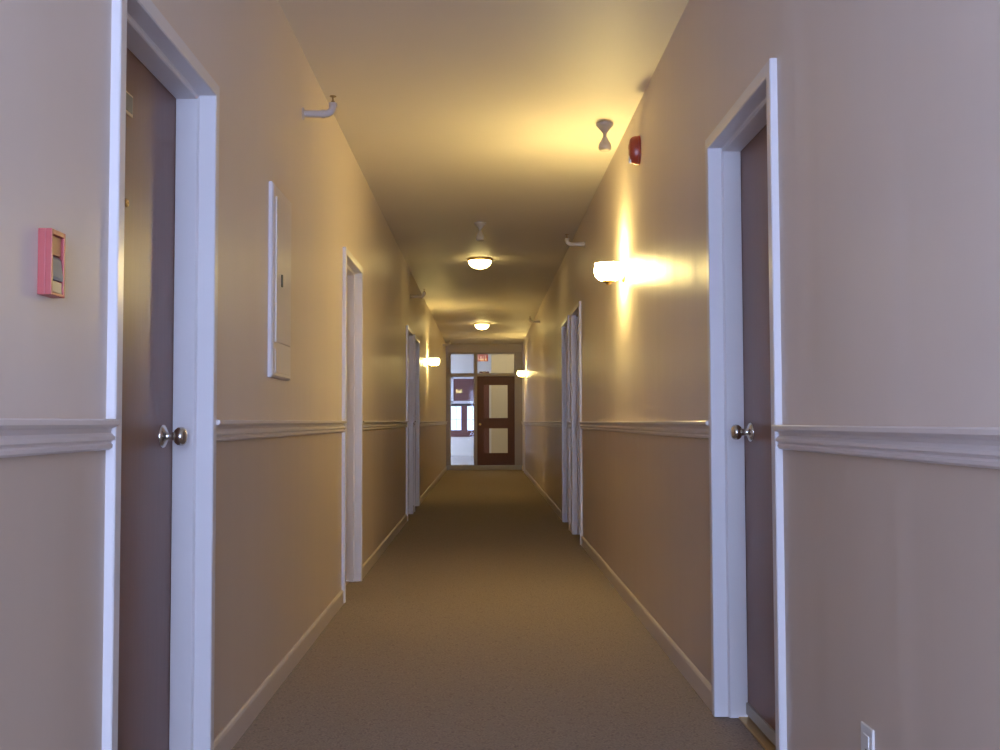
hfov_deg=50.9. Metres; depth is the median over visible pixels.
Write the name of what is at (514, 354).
window
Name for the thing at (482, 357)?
exit sign
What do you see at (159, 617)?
door
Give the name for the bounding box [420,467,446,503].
baseboard
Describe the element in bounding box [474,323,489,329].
ceiling light
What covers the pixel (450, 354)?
window
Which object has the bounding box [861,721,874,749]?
electrical outlet
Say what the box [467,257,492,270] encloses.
ceiling light
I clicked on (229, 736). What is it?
baseboard
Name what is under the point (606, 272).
wall sconce
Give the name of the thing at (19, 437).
chair rail
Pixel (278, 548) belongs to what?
wall
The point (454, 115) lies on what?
ceiling
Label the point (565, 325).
door
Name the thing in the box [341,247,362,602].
door
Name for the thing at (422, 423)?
chair rail
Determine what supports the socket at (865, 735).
attached to the electrical outlet at (867, 733)
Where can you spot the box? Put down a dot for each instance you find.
(279, 241)
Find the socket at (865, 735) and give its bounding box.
[863,733,868,749]
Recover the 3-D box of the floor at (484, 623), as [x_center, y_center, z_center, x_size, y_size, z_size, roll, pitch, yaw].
[-0.152,1.582,10.399,2.175,0.120,25.320,0,-3,-1]
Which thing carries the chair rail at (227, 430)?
attached to the wall at (278, 548)
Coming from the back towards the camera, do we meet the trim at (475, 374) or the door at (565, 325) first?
the trim at (475, 374)
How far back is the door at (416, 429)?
13.20 m
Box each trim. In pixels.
[446,352,448,465]
[449,352,515,465]
[489,385,490,452]
[516,352,522,464]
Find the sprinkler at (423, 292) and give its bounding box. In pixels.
[410,289,425,298]
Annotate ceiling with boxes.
[278,0,688,343]
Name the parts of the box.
label plate, panel door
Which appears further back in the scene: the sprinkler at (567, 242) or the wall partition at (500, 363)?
the wall partition at (500, 363)
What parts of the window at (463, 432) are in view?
sill, frame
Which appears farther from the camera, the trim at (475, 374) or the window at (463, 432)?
the window at (463, 432)
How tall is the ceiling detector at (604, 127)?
0.160 m
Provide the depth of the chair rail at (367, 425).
8.48 m
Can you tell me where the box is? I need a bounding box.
[268,181,291,380]
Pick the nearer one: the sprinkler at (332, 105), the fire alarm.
the sprinkler at (332, 105)
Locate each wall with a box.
[0,0,445,749]
[446,344,521,351]
[451,354,490,455]
[522,0,999,749]
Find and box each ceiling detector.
[474,222,485,240]
[596,121,612,151]
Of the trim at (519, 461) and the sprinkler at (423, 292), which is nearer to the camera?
the sprinkler at (423, 292)
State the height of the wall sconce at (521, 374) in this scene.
0.130 m
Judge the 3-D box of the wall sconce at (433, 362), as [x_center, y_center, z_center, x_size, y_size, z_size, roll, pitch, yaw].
[-0.982,-0.179,15.510,0.179,0.130,0.168,0,-3,-1]
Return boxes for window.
[450,354,473,373]
[450,376,473,464]
[451,406,473,436]
[477,354,514,373]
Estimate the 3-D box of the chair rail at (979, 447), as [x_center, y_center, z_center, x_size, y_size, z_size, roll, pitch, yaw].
[0.819,0.067,0.535,0.035,0.068,4.850,0,-3,-1]
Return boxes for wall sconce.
[427,358,439,366]
[517,371,525,377]
[594,262,624,284]
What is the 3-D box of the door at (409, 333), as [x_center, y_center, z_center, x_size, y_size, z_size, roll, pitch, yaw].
[-1.081,0.531,11.662,0.181,2.097,0.879,0,-3,-1]
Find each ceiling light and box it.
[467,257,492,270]
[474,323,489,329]
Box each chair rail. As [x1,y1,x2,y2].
[0,418,119,457]
[216,420,346,441]
[363,421,408,430]
[420,421,447,425]
[524,421,561,427]
[578,421,708,438]
[771,425,999,469]
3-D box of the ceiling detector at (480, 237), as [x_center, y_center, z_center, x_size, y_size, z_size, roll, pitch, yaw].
[-0.171,-1.235,9.062,0.100,0.160,0.100,0,-3,-1]
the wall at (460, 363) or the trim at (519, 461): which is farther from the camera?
the wall at (460, 363)
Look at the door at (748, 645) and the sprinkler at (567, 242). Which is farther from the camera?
the sprinkler at (567, 242)
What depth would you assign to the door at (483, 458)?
23.08 m
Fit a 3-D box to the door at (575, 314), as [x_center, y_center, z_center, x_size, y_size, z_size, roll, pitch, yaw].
[0.767,0.428,9.453,0.181,2.097,0.879,0,-3,-1]
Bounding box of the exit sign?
[477,354,487,360]
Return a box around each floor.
[231,470,764,749]
[451,455,473,464]
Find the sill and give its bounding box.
[446,465,522,469]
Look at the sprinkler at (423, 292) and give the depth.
11.87 m
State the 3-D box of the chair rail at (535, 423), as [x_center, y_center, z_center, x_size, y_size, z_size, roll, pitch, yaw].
[0.580,0.756,16.343,0.035,0.068,10.501,0,-3,-1]
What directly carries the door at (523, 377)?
in the wall at (889, 110)
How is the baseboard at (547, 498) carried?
attached to the wall at (889, 110)
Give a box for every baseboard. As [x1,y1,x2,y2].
[214,590,343,749]
[362,514,406,578]
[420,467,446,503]
[525,469,561,519]
[581,536,711,711]
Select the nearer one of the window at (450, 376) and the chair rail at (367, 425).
the chair rail at (367, 425)
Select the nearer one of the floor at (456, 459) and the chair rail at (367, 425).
the chair rail at (367, 425)
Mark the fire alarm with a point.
(634, 147)
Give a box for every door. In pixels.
[102,0,219,749]
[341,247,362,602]
[406,325,413,520]
[413,334,419,511]
[477,376,514,464]
[522,376,524,472]
[561,315,570,529]
[570,301,582,544]
[705,58,786,749]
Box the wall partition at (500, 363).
[491,354,513,452]
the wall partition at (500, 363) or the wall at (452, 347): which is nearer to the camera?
the wall at (452, 347)
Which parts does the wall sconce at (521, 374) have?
lamp shade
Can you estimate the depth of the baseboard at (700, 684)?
4.98 m
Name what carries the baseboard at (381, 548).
attached to the wall at (278, 548)
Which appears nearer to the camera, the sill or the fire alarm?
the fire alarm
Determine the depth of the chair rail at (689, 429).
5.01 m
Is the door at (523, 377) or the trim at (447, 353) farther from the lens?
the trim at (447, 353)
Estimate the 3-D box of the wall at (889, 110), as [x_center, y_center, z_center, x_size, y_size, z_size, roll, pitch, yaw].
[0.798,0.117,10.668,0.240,2.925,25.100,0,-3,-1]
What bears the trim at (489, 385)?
attached to the wall partition at (500, 363)
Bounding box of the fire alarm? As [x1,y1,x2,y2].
[628,135,640,164]
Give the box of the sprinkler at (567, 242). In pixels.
[565,234,584,247]
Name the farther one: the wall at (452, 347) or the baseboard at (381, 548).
the wall at (452, 347)
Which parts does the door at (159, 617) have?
knob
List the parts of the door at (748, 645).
knob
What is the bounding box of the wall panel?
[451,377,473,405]
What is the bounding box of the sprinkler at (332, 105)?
[302,95,336,119]

